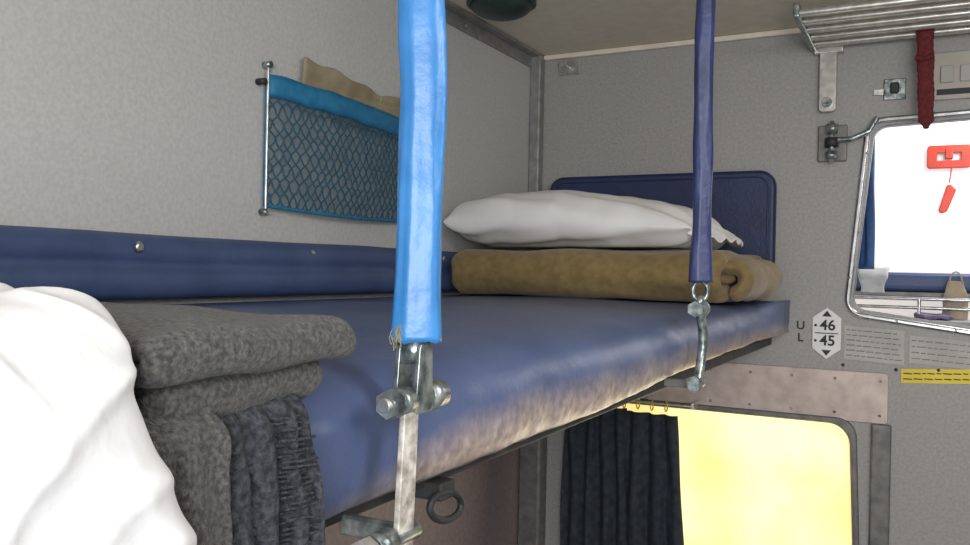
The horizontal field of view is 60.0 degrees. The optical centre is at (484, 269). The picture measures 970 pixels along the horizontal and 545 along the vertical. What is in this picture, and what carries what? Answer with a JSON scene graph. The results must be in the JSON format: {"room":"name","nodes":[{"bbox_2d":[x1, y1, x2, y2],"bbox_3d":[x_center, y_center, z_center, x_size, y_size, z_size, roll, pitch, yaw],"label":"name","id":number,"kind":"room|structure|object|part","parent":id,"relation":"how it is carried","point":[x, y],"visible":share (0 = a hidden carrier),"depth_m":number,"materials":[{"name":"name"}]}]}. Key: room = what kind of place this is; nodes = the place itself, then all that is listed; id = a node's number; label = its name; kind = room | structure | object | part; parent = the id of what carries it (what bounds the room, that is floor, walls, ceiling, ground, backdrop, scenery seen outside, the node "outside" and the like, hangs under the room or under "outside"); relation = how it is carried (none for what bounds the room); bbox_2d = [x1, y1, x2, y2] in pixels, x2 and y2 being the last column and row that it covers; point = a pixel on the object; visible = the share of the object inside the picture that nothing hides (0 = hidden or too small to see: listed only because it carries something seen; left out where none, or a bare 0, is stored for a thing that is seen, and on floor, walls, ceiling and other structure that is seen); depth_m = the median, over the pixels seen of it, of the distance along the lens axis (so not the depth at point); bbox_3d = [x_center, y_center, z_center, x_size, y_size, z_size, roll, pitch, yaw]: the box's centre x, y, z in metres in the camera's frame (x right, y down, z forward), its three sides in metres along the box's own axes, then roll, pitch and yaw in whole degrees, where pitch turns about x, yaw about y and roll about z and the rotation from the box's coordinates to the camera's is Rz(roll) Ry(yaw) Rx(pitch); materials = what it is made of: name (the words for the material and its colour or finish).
{"room":"train carriage","nodes":[
{"label":"train carriage","id":0,"kind":"room"},
{"bbox_2d":[0,0,530,544],"bbox_3d":[-0.589,0.583,0.928,0.040,2.310,2.900,1,0,28],"label":"wall","id":1,"kind":"structure","parent":0,"point":[125,116],"depth_m":1.21,"materials":[{"name":"grey laminate"}]},
{"bbox_2d":[0,225,457,299],"bbox_3d":[-0.341,-0.004,1.281,0.045,0.087,1.986,1,0,28],"label":"berth backrest","id":2,"kind":"object","parent":1,"relation":"attached to","point":[101,265],"visible":0.7,"depth_m":1.13,"materials":[{"name":"leather"}]},
{"bbox_2d":[255,61,398,222],"bbox_3d":[-0.237,-0.203,1.478,0.037,0.240,0.438,1,0,28],"label":"pouch","id":3,"kind":"object","parent":1,"relation":"attached to","point":[328,153],"visible":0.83,"depth_m":1.41,"materials":[{"name":"fabric"}]},
{"bbox_3d":[-0.339,-0.207,1.305,0.004,0.234,0.004,1,0,28],"label":"rod","id":4,"kind":"part","parent":3,"relation":"part of","materials":[{"name":"metal"}]},
{"bbox_2d":[301,57,399,137],"bbox_3d":[-0.214,-0.301,1.521,0.019,0.094,0.342,1,0,29],"label":"paper bag","id":5,"kind":"object","parent":3,"relation":"in","point":[314,75],"visible":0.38,"depth_m":1.46,"materials":[{"name":"beige paper"}]},
{"bbox_2d":[162,294,790,527],"bbox_3d":[-0.072,0.114,1.147,0.649,0.132,2.002,1,0,28],"label":"upper berth","id":6,"kind":"object","parent":1,"relation":"attached to","point":[519,371],"visible":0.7,"depth_m":0.72,"materials":[{"name":"blue vinyl leatherette"},{"name":"dark edge trim"}]},
{"bbox_2d":[0,283,196,544],"bbox_3d":[-0.338,0.137,0.321,0.445,0.313,0.257,1,0,28],"label":"pillow","id":7,"kind":"object","parent":6,"relation":"on","point":[80,463],"visible":1,"depth_m":0.27,"materials":[{"name":"fabric"}]},
{"bbox_2d":[100,302,355,544],"bbox_3d":[-0.186,0.143,0.414,0.216,0.248,0.156,1,0,28],"label":"folded blanket","id":8,"kind":"object","parent":6,"relation":"on","point":[218,393],"visible":0.73,"depth_m":0.36,"materials":[{"name":"grey fabric"}]},
{"bbox_3d":[-0.081,0.144,1.161,0.601,0.018,1.980,1,0,28],"label":"steel frame","id":9,"kind":"part","parent":6,"relation":"part of","materials":[{"name":"metal"}]},
{"bbox_2d":[451,249,782,302],"bbox_3d":[0.284,0.007,1.774,0.610,0.100,0.425,1,0,28],"label":"folded blanket","id":10,"kind":"object","parent":6,"relation":"on","point":[653,275],"visible":0.93,"depth_m":1.59,"materials":[{"name":"brown fabric"}]},
{"bbox_2d":[443,190,742,249],"bbox_3d":[0.253,-0.106,1.797,0.579,0.122,0.395,1,0,28],"label":"pillow","id":11,"kind":"object","parent":10,"relation":"on","point":[548,219],"visible":0.87,"depth_m":1.65,"materials":[{"name":"fabric"}]},
{"bbox_2d":[445,0,540,66],"bbox_3d":[-0.537,-0.554,0.907,0.030,0.033,2.850,1,0,28],"label":"ceiling trim","id":12,"kind":"object","parent":1,"relation":"attached to","point":[452,19],"depth_m":1.94,"materials":[{"name":"metal"}]},
{"bbox_3d":[-0.534,-0.567,0.906,0.024,0.006,2.850,1,0,28],"label":"lip","id":13,"kind":"part","parent":12,"relation":"part of","materials":[{"name":"grey metal"}]},
{"bbox_2d":[449,0,869,55],"bbox_3d":[0.361,-0.568,0.460,2.114,0.030,2.940,1,0,28],"label":"ceiling","id":14,"kind":"structure","parent":0,"point":[553,27],"depth_m":1.86,"materials":[{"name":"paint"}]},
{"bbox_2d":[339,0,450,544],"bbox_3d":[-0.040,-0.197,0.487,0.068,0.726,0.074,1,0,-15],"label":"strap","id":15,"kind":"object","parent":14,"relation":"hanging from","point":[416,321],"visible":1,"depth_m":0.49,"materials":[{"name":"fabric"}]},
{"bbox_2d":[467,0,536,21],"bbox_3d":[0.034,-0.538,1.731,0.144,0.042,0.144,1,0,28],"label":"lamp","id":16,"kind":"object","parent":14,"relation":"attached to","point":[493,10],"depth_m":1.70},
{"bbox_2d":[664,0,715,392],"bbox_3d":[0.275,-0.198,1.113,0.067,0.712,0.050,1,0,28],"label":"strap","id":17,"kind":"object","parent":14,"relation":"hanging from","point":[700,259],"visible":1,"depth_m":1.10,"materials":[{"name":"blue fabric webbing"},{"name":"steel"}]},
{"bbox_2d":[541,33,969,544],"bbox_3d":[1.015,0.616,1.742,2.114,2.310,0.040,1,0,28],"label":"wall","id":18,"kind":"structure","parent":0,"point":[627,113],"depth_m":1.89,"materials":[{"name":"grey paint"}]},
{"bbox_2d":[518,437,546,544],"bbox_3d":[0.114,0.948,2.163,0.060,1.610,0.050,1,0,28],"label":"trim","id":19,"kind":"structure","parent":18,"relation":"attached to","point":[532,456],"depth_m":2.14,"materials":[{"name":"grey metal"}]},
{"bbox_2d":[527,55,544,249],"bbox_3d":[0.131,-0.252,2.179,0.030,0.609,0.030,1,0,28],"label":"trim","id":20,"kind":"structure","parent":18,"relation":"attached to","point":[537,74],"depth_m":2.17,"materials":[{"name":"metal"}]},
{"bbox_2d":[558,60,579,75],"bbox_3d":[0.209,-0.518,2.138,0.058,0.036,0.034,1,0,28],"label":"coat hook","id":21,"kind":"object","parent":18,"relation":"attached to","point":[571,67],"visible":1,"depth_m":2.15,"materials":[{"name":"metal"}]},
{"bbox_2d":[560,399,698,544],"bbox_3d":[0.315,0.631,2.043,0.399,0.652,0.080,1,0,28],"label":"window curtain","id":22,"kind":"object","parent":18,"relation":"attached to","point":[620,480],"visible":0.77,"depth_m":2.01,"materials":[{"name":"fabric"}]},
{"bbox_3d":[0.269,0.643,2.050,0.191,0.625,0.036,1,0,28],"label":"panel","id":23,"kind":"part","parent":22,"relation":"part of","materials":[{"name":"fabric"}]},
{"bbox_3d":[0.397,0.648,1.976,0.190,0.620,0.038,1,0,28],"label":"panel","id":24,"kind":"part","parent":22,"relation":"part of","materials":[{"name":"fabric"}]},
{"bbox_3d":[0.311,0.312,2.032,0.380,0.006,0.006,1,0,28],"label":"rod","id":25,"kind":"part","parent":22,"relation":"part of","materials":[{"name":"metal"}]},
{"bbox_2d":[550,170,776,262],"bbox_3d":[0.411,-0.087,2.029,0.555,0.288,0.028,1,0,28],"label":"pad","id":26,"kind":"object","parent":18,"relation":"attached to","point":[744,203],"visible":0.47,"depth_m":1.94,"materials":[{"name":"blue leather"}]},
{"bbox_2d":[544,28,801,60],"bbox_3d":[1.035,-0.531,1.714,1.994,0.013,0.012,1,0,28],"label":"trim","id":27,"kind":"structure","parent":18,"relation":"attached to","point":[791,31],"depth_m":2.02,"materials":[{"name":"paint"}]},
{"bbox_2d":[618,404,851,544],"bbox_3d":[0.548,0.633,2.007,0.635,0.600,0.004,1,0,28],"label":"pane","id":28,"kind":"object","parent":18,"relation":"attached to","point":[745,479],"visible":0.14,"depth_m":1.96,"materials":[{"name":"yellow glass"}]},
{"bbox_2d":[630,399,858,544],"bbox_3d":[0.530,0.632,1.974,0.663,0.628,0.020,1,0,28],"label":"frame","id":29,"kind":"object","parent":18,"relation":"attached to","point":[849,429],"visible":0.52,"depth_m":1.84,"materials":[{"name":"grey metal"}]},
{"bbox_2d":[648,363,888,423],"bbox_3d":[0.631,0.272,1.923,0.527,0.109,0.005,1,0,28],"label":"plate","id":30,"kind":"object","parent":18,"relation":"attached to","point":[855,396],"visible":0.66,"depth_m":1.89,"materials":[{"name":"beige metal"}]},
{"bbox_2d":[797,308,841,358],"bbox_3d":[0.741,0.140,1.866,0.093,0.113,0.006,1,0,28],"label":"number sign","id":31,"kind":"object","parent":18,"relation":"attached to","point":[826,330],"visible":1,"depth_m":1.86,"materials":[{"name":"white plastic"}]},
{"bbox_2d":[818,116,879,162],"bbox_3d":[0.790,-0.282,1.827,0.125,0.098,0.036,1,0,28],"label":"bracket","id":32,"kind":"object","parent":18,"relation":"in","point":[833,138],"depth_m":1.84,"materials":[{"name":"metal"}]},
{"bbox_3d":[0.767,-0.279,1.854,0.060,0.080,0.010,1,0,28],"label":"plate","id":33,"kind":"part","parent":32,"relation":"part of","materials":[{"name":"silver metal"}]},
{"bbox_3d":[0.801,-0.304,1.817,0.096,0.053,0.018,1,0,25],"label":"arm","id":34,"kind":"part","parent":32,"relation":"part of","materials":[{"name":"metal"}]},
{"bbox_2d":[858,139,874,268],"bbox_3d":[0.857,-0.172,1.911,0.060,0.340,0.024,1,0,28],"label":"curtain","id":35,"kind":"object","parent":18,"relation":"hanging from","point":[867,252],"visible":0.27,"depth_m":1.90,"materials":[{"name":"fabric"}]},
{"bbox_2d":[844,325,904,364],"bbox_3d":[0.840,0.162,1.815,0.118,0.079,0.002,1,0,28],"label":"sticker","id":36,"kind":"object","parent":18,"relation":"attached to","point":[860,343],"visible":1,"depth_m":1.81,"materials":[{"name":"white paper"}]},
{"bbox_2d":[869,423,891,544],"bbox_3d":[0.835,1.049,1.801,0.039,1.437,0.014,1,0,28],"label":"trim","id":37,"kind":"structure","parent":18,"relation":"attached to","point":[880,470],"depth_m":1.79,"materials":[{"name":"grey metal"}]},
{"bbox_2d":[793,0,969,112],"bbox_3d":[1.210,-0.420,1.460,1.243,0.165,0.294,1,0,28],"label":"luggage rack","id":38,"kind":"object","parent":18,"relation":"attached to","point":[826,30],"visible":1,"depth_m":1.67,"materials":[{"name":"metal"}]},
{"bbox_3d":[0.755,-0.417,1.850,0.036,0.139,0.010,1,0,28],"label":"bracket arm","id":39,"kind":"part","parent":38,"relation":"part of","materials":[{"name":"metal"}]},
{"bbox_2d":[914,29,934,128],"bbox_3d":[0.892,-0.396,1.704,0.038,0.220,0.024,1,0,28],"label":"strap","id":40,"kind":"object","parent":38,"relation":"hanging from","point":[924,58],"visible":0.9,"depth_m":1.70,"materials":[{"name":"red fabric"}]},
{"bbox_2d":[873,78,905,99],"bbox_3d":[0.866,-0.387,1.798,0.063,0.045,0.018,1,0,28],"label":"latch","id":41,"kind":"object","parent":18,"relation":"attached to","point":[894,89],"visible":1,"depth_m":1.79,"materials":[{"name":"metal"}]},
{"bbox_3d":[0.878,-0.387,1.799,0.043,0.045,0.005,1,0,28],"label":"plate","id":42,"kind":"part","parent":41,"relation":"part of","materials":[{"name":"metal"}]},
{"bbox_3d":[0.874,-0.388,1.791,0.017,0.023,0.012,1,0,28],"label":"knob","id":43,"kind":"part","parent":41,"relation":"part of","materials":[{"name":"plastic"}]},
{"bbox_2d":[845,109,969,334],"bbox_3d":[1.031,-0.086,1.715,0.538,0.505,0.016,1,0,28],"label":"frame","id":44,"kind":"object","parent":18,"relation":"attached to","point":[958,113],"visible":0.81,"depth_m":1.82,"materials":[{"name":"silver metal"}]},
{"bbox_2d":[853,118,969,326],"bbox_3d":[1.041,-0.085,1.736,0.536,0.504,0.030,1,0,28],"label":"gasket","id":45,"kind":"object","parent":18,"relation":"attached to","point":[965,119],"visible":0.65,"depth_m":1.83,"materials":[{"name":"grey rubber"}]},
{"bbox_2d":[855,295,969,325],"bbox_3d":[1.176,0.095,1.798,0.800,0.059,0.120,1,0,28],"label":"tray","id":46,"kind":"object","parent":18,"relation":"attached to","point":[918,307],"visible":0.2,"depth_m":1.90,"materials":[{"name":"silver metal"}]},
{"bbox_2d":[858,267,889,292],"bbox_3d":[0.944,0.024,2.038,0.069,0.063,0.120,1,0,28],"label":"cup","id":47,"kind":"object","parent":46,"relation":"on","point":[874,280],"visible":0.92,"depth_m":1.99,"materials":[{"name":"white plastic"}]},
{"bbox_3d":[1.177,0.070,1.798,0.800,0.008,0.008,1,0,28],"label":"rail","id":48,"kind":"part","parent":46,"relation":"part of","materials":[{"name":"silver metal"}]},
{"bbox_3d":[1.177,0.090,1.798,0.800,0.008,0.008,1,0,28],"label":"rail","id":49,"kind":"part","parent":46,"relation":"part of","materials":[{"name":"silver metal"}]},
{"bbox_3d":[0.982,0.088,1.901,0.008,0.045,0.008,1,0,28],"label":"post","id":50,"kind":"part","parent":46,"relation":"part of","materials":[{"name":"silver metal"}]},
{"bbox_2d":[914,312,952,319],"bbox_3d":[1.007,0.105,1.890,0.078,0.015,0.101,1,0,28],"label":"cloth","id":51,"kind":"object","parent":46,"relation":"on","point":[930,316],"visible":0.9,"depth_m":1.85,"materials":[{"name":"purple fabric"}]},
{"bbox_2d":[942,271,967,319],"bbox_3d":[1.058,0.056,1.889,0.052,0.108,0.030,1,0,28],"label":"cloth bag","id":52,"kind":"object","parent":46,"relation":"on","point":[954,289],"visible":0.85,"depth_m":1.88,"materials":[{"name":"beige fabric"}]},
{"bbox_3d":[1.059,0.014,1.889,0.028,0.024,0.004,1,0,28],"label":"handle","id":53,"kind":"part","parent":52,"relation":"part of","materials":[{"name":"beige fabric"}]},
{"bbox_2d":[901,369,969,383],"bbox_3d":[0.971,0.221,1.745,0.190,0.042,0.002,1,0,28],"label":"warning sticker","id":54,"kind":"object","parent":18,"relation":"attached to","point":[945,376],"visible":1,"depth_m":1.76,"materials":[{"name":"yellow"}]},
{"bbox_2d":[909,335,969,369],"bbox_3d":[0.965,0.173,1.749,0.145,0.066,0.002,1,0,28],"label":"sticker","id":55,"kind":"object","parent":18,"relation":"attached to","point":[923,350],"visible":1,"depth_m":1.75,"materials":[{"name":"white paper"}]},
{"bbox_2d":[933,50,969,100],"bbox_3d":[0.998,-0.404,1.731,0.132,0.100,0.014,1,0,28],"label":"panel","id":56,"kind":"object","parent":18,"relation":"attached to","point":[951,78],"visible":0.93,"depth_m":1.74,"materials":[{"name":"beige plastic"}]},
{"bbox_2d":[855,121,969,319],"bbox_3d":[1.401,-0.121,2.106,1.900,1.300,0.030,1,0,28],"label":"window","id":57,"kind":"structure","parent":0,"point":[912,235],"depth_m":2.22,"materials":[{"name":"white glass"}]},
{"bbox_2d":[855,272,969,298],"bbox_3d":[1.335,0.042,1.935,0.950,0.057,0.290,1,0,28],"label":"side berth","id":58,"kind":"object","parent":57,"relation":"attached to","point":[898,284],"visible":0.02,"depth_m":1.96,"materials":[{"name":"blue leather"}]},
{"bbox_3d":[1.335,0.065,1.935,0.950,0.011,0.290,1,0,28],"label":"frame rail","id":59,"kind":"part","parent":58,"relation":"part of","materials":[{"name":"grey metal"}]},
{"bbox_2d":[927,144,969,212],"bbox_3d":[1.203,-0.236,2.179,0.102,0.178,0.025,1,0,28],"label":"alarm box","id":60,"kind":"object","parent":57,"relation":"attached to","point":[938,156],"depth_m":2.18,"materials":[{"name":"red plastic"}]},
{"bbox_3d":[1.198,-0.206,2.175,0.039,0.118,0.012,1,0,28],"label":"alarm pull handle","id":61,"kind":"part","parent":60,"relation":"part of","materials":[{"name":"red plastic"}]},
{"bbox_3d":[1.206,-0.303,2.182,0.018,0.028,0.012,1,0,28],"label":"lever","id":62,"kind":"part","parent":60,"relation":"part of","materials":[{"name":"red plastic"}]}
]}

